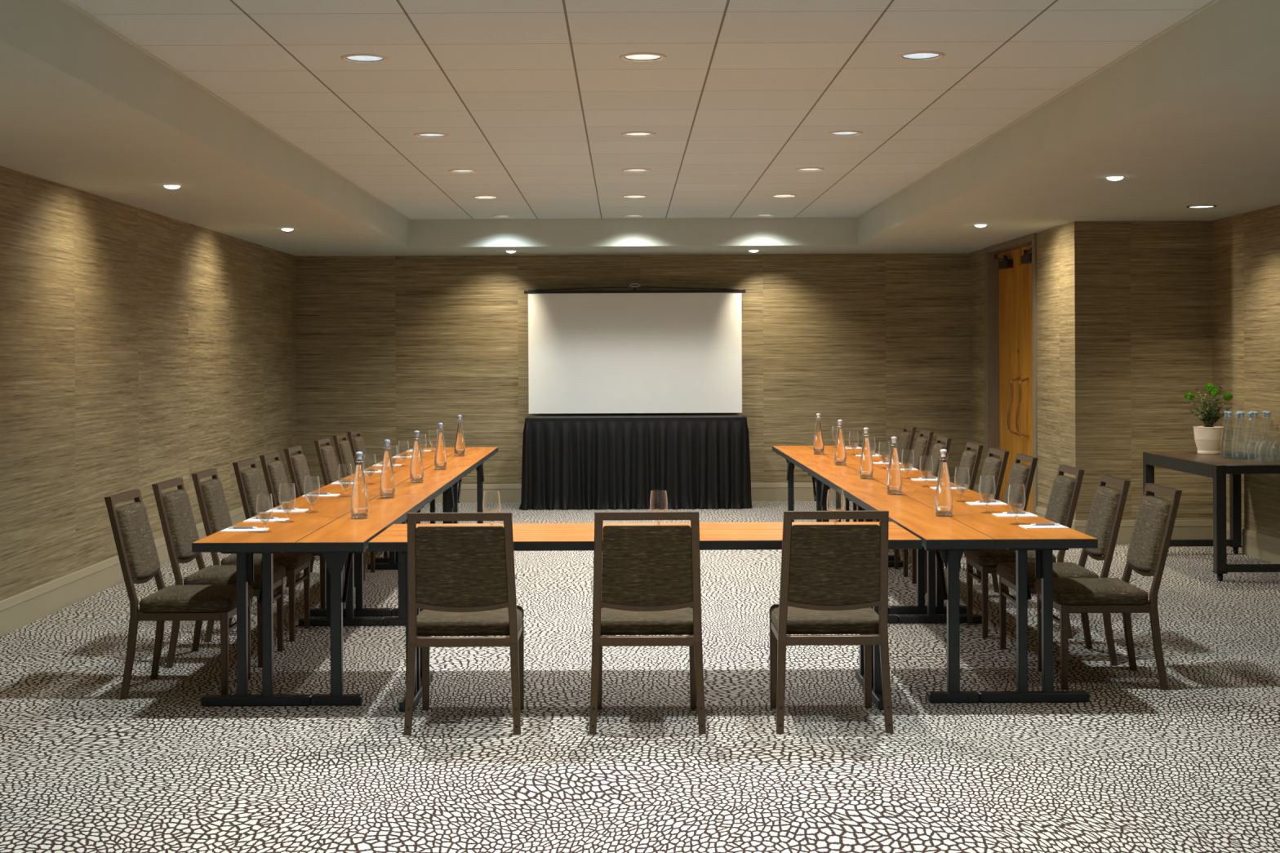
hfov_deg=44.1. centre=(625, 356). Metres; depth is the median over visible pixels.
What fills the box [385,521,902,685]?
folding table
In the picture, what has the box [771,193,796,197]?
ceiling light
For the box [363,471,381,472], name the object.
notepad
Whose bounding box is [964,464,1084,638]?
banquet chair
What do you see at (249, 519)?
notepad
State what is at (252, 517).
pen
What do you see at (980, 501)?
pen
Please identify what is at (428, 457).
folding table
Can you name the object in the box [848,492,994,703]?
folding table
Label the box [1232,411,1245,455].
water bottle
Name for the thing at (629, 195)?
ceiling light
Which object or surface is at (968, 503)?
notepad
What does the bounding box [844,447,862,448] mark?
notepad
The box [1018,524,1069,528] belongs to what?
notepad
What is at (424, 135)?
ceiling light
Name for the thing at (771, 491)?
baseboard
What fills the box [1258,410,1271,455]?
water bottle
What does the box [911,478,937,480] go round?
notepad
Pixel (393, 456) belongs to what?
notepad
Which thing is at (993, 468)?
banquet chair
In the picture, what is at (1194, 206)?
recessed light
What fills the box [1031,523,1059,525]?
pen
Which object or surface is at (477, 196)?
ceiling light
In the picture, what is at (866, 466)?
water bottle
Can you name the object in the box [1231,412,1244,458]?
water bottle
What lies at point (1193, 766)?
floor
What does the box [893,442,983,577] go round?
banquet chair
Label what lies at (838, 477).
folding table
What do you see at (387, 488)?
water bottle
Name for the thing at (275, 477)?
banquet chair
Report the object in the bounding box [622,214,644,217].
ceiling light
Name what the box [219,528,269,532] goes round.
notepad
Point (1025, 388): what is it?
door
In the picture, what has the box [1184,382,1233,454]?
potted plant
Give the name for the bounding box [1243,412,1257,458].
water bottle
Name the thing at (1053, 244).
wall
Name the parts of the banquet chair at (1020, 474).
backrest, frame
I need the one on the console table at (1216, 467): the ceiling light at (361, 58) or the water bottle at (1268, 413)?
the water bottle at (1268, 413)
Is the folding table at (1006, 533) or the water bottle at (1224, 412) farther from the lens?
the water bottle at (1224, 412)
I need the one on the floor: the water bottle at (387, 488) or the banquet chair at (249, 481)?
the banquet chair at (249, 481)
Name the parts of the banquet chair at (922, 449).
backrest, frame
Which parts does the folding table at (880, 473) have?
leg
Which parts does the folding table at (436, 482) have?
leg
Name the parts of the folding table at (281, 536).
leg, leg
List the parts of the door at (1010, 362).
closer arm, handle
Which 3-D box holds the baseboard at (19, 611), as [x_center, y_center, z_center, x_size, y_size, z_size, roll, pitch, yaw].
[-3.524,1.478,7.500,0.018,0.196,19.000,0,0,0]
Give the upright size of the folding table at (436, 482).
0.750 m
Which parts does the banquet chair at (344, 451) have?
frame, backrest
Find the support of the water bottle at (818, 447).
on the folding table at (798, 455)
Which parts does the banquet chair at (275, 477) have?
frame, leg, backrest, leg, leg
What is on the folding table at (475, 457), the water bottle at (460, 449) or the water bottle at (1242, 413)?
the water bottle at (460, 449)
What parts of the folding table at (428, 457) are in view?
leg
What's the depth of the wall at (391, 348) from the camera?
17.00 m
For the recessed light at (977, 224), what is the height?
0.023 m
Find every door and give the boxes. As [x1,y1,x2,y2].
[994,248,1021,502]
[1015,244,1032,513]
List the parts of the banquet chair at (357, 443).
frame, backrest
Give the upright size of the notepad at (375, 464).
0.004 m
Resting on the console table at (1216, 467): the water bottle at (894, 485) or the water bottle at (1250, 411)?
the water bottle at (1250, 411)
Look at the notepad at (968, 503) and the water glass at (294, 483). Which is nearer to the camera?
the water glass at (294, 483)
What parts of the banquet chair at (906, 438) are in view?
leg, leg, backrest, frame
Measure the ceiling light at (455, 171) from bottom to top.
0.082 m
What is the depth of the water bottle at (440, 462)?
11.40 m
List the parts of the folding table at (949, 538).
leg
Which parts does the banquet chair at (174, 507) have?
leg, frame, backrest, leg, seat, leg, seat frame, leg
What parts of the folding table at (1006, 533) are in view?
leg, leg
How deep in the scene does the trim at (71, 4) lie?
8.45 m
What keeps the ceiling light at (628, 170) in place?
attached to the ceiling at (538, 98)
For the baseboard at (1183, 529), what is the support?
attached to the wall at (1141, 291)
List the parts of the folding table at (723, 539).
leg, leg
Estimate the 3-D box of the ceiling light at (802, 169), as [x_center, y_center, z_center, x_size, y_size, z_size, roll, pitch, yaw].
[1.352,-1.415,11.607,0.220,0.082,0.220,0,0,0]
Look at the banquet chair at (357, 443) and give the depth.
13.70 m
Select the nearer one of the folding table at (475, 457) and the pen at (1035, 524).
the pen at (1035, 524)
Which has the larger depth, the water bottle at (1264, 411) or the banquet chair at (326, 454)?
the banquet chair at (326, 454)
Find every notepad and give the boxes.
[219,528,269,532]
[243,518,288,521]
[266,508,308,512]
[302,493,340,496]
[330,481,353,484]
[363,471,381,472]
[372,464,401,466]
[391,456,412,457]
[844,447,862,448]
[855,454,881,456]
[872,462,901,463]
[886,468,918,470]
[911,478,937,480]
[929,486,967,489]
[965,502,1007,505]
[991,513,1038,516]
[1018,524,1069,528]
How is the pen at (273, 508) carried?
on the notepad at (269, 510)
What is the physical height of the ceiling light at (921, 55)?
0.082 m
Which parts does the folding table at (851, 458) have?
leg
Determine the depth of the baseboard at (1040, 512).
14.00 m
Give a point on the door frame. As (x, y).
(991, 268)
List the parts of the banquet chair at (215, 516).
frame, leg, backrest, leg, seat, leg, seat frame, leg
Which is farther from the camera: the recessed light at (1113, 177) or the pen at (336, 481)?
the pen at (336, 481)
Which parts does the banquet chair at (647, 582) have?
leg, leg, frame, seat, seat frame, backrest, leg, leg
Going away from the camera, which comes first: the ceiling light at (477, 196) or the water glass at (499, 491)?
the water glass at (499, 491)
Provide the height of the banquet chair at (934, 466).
0.925 m
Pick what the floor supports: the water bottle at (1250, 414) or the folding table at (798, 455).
the folding table at (798, 455)
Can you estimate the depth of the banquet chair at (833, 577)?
6.52 m
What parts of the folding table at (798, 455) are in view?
leg, leg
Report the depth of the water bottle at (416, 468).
10.21 m
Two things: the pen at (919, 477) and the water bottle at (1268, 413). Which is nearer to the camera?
the pen at (919, 477)
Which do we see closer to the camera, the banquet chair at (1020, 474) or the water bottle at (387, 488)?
the water bottle at (387, 488)
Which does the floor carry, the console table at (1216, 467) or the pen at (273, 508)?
the console table at (1216, 467)
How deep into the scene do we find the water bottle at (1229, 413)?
11.57 m
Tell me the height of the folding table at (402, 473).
0.750 m
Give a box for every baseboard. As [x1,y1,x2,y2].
[0,487,295,636]
[312,481,955,502]
[973,484,978,492]
[1035,506,1075,529]
[1074,520,1212,544]
[1211,520,1279,564]
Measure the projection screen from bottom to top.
2.342 m
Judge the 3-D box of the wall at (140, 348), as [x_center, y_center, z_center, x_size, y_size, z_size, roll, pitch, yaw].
[-3.590,0.046,7.550,0.100,3.060,19.100,0,0,0]
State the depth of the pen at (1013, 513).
8.01 m
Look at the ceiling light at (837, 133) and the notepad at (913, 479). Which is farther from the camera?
the notepad at (913, 479)
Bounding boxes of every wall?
[0,165,297,600]
[297,253,969,484]
[968,222,1071,509]
[1070,220,1213,520]
[1211,204,1279,537]
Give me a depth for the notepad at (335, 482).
10.20 m
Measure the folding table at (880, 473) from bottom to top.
0.750 m
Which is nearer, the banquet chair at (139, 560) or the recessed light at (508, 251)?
the banquet chair at (139, 560)
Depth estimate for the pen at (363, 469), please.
11.24 m
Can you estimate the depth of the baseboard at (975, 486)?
16.65 m
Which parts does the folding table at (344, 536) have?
leg, leg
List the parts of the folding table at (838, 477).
leg, leg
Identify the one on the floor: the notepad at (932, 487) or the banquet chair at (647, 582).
the banquet chair at (647, 582)
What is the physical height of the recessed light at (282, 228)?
0.023 m
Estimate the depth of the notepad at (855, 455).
12.77 m
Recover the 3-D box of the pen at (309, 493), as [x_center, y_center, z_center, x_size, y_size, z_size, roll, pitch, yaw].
[-1.811,0.809,9.340,0.136,0.010,0.010,0,0,6]
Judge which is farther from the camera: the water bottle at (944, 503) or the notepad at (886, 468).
the notepad at (886, 468)
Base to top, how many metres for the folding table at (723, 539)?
0.750 m
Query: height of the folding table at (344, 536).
0.750 m
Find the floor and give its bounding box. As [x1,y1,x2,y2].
[0,501,1279,852]
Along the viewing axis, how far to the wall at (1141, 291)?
13.00 m
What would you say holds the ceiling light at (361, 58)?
attached to the ceiling at (538, 98)
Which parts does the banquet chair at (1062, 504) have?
leg, seat frame, leg, seat, backrest, leg, frame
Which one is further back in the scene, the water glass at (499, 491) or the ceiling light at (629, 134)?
the ceiling light at (629, 134)
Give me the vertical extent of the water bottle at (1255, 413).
0.338 m
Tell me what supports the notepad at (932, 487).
on the folding table at (880, 473)
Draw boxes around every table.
[191,494,383,706]
[295,493,431,706]
[305,466,431,617]
[368,528,921,712]
[373,447,454,563]
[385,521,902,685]
[391,466,471,616]
[431,447,497,524]
[519,415,751,510]
[772,445,835,522]
[802,464,888,613]
[805,445,900,560]
[845,463,973,614]
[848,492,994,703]
[897,491,1097,702]
[1142,451,1279,581]
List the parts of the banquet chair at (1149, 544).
leg, leg, seat, seat frame, leg, backrest, frame, leg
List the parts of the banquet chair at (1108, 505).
leg, seat frame, seat, leg, backrest, frame, leg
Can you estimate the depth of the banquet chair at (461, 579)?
6.52 m
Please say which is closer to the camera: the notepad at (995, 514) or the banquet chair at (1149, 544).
the banquet chair at (1149, 544)
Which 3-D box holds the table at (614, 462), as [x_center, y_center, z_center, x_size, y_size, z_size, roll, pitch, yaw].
[0.105,1.091,16.394,2.417,0.936,0.629,0,0,0]
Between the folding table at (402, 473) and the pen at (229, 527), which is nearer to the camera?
the pen at (229, 527)
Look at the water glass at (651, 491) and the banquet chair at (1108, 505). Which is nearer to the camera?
the water glass at (651, 491)
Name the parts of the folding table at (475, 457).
leg, leg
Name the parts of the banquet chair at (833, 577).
leg, leg, seat, seat frame, frame, backrest, leg, leg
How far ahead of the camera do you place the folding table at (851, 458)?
13.00 m
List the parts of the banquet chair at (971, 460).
leg, leg, backrest, frame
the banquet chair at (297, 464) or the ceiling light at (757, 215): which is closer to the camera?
the banquet chair at (297, 464)
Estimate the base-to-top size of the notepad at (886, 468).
0.004 m
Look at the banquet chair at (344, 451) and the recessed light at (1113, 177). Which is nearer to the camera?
the recessed light at (1113, 177)
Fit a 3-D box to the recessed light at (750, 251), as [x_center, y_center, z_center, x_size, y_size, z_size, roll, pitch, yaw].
[1.325,-1.095,16.360,0.122,0.023,0.122,0,0,0]
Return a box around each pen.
[228,526,257,528]
[251,516,277,519]
[273,507,298,509]
[308,492,330,494]
[336,480,353,482]
[363,469,381,471]
[919,477,937,479]
[975,500,999,502]
[1002,511,1030,514]
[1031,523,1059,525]
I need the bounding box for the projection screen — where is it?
[524,283,745,415]
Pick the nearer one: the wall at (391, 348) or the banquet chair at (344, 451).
the banquet chair at (344, 451)
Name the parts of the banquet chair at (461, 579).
leg, leg, backrest, frame, seat frame, seat, leg, leg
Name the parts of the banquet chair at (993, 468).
leg, leg, leg, backrest, leg, frame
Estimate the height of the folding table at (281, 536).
0.750 m
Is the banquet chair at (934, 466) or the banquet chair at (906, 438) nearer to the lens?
the banquet chair at (934, 466)
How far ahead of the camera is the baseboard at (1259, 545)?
12.02 m
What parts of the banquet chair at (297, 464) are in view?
frame, leg, backrest, leg, leg, leg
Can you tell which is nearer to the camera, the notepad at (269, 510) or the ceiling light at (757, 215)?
the notepad at (269, 510)
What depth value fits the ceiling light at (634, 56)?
7.29 m
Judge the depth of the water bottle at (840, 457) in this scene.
11.66 m
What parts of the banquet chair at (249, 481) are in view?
frame, backrest, seat frame, leg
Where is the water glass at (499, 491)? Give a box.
[482,491,500,521]
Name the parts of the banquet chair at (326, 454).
frame, backrest, leg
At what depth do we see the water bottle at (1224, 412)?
11.69 m
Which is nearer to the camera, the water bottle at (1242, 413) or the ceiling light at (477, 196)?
the water bottle at (1242, 413)
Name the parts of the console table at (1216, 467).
leg, rail, rail, leg, leg, rail, rail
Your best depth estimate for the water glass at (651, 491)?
7.30 m
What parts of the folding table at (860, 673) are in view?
leg, leg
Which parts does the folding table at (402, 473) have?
leg, leg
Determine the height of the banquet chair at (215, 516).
0.925 m
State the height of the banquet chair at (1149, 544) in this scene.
0.925 m
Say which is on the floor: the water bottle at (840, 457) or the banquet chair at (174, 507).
the banquet chair at (174, 507)
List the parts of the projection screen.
support rod, hook handle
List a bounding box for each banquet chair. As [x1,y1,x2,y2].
[104,489,253,699]
[151,477,285,667]
[191,468,311,642]
[232,457,325,608]
[259,451,355,595]
[284,445,374,581]
[314,437,395,557]
[333,433,355,478]
[346,429,420,524]
[404,512,524,735]
[589,511,706,734]
[768,510,893,733]
[845,425,916,521]
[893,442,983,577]
[910,429,933,471]
[911,448,1009,592]
[926,435,951,476]
[946,453,1038,593]
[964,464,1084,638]
[996,474,1130,666]
[1034,483,1182,690]
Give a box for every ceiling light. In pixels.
[340,53,388,63]
[413,132,449,137]
[448,168,478,173]
[472,195,498,198]
[491,215,514,217]
[618,52,666,62]
[621,131,656,137]
[622,168,651,172]
[622,194,647,197]
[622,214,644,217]
[753,213,776,216]
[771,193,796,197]
[794,167,824,171]
[826,130,862,136]
[896,50,945,61]
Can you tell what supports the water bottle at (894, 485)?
on the folding table at (949, 538)
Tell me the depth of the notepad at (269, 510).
8.35 m
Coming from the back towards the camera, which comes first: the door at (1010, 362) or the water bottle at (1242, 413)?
the door at (1010, 362)
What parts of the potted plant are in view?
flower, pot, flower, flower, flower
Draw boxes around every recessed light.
[162,184,182,189]
[280,227,294,231]
[505,250,516,253]
[747,249,759,252]
[973,223,987,226]
[1105,175,1124,180]
[1186,204,1216,208]
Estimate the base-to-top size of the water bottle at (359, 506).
0.338 m
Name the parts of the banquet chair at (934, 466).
backrest, frame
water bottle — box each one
[350,451,368,519]
[379,439,395,497]
[409,431,423,483]
[434,422,446,469]
[453,414,465,456]
[813,413,824,454]
[834,419,846,465]
[859,427,873,479]
[886,436,902,494]
[934,448,952,516]
[1219,411,1233,456]
[1223,411,1236,457]
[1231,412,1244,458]
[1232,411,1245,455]
[1235,411,1248,456]
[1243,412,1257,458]
[1245,411,1258,455]
[1248,411,1262,457]
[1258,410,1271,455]
[1262,411,1275,457]
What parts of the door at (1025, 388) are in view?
brass plate, handle, closer arm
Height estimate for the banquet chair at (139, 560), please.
0.925 m
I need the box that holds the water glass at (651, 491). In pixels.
[649,491,667,522]
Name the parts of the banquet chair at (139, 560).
leg, frame, backrest, leg, seat frame, seat, leg, leg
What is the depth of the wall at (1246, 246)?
12.21 m
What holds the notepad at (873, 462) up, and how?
on the folding table at (851, 458)
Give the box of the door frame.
[984,232,1037,515]
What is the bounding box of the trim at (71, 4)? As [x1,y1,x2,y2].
[61,0,1219,220]
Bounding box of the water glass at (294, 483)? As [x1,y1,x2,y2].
[278,483,295,512]
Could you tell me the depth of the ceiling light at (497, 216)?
15.40 m
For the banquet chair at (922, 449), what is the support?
on the floor

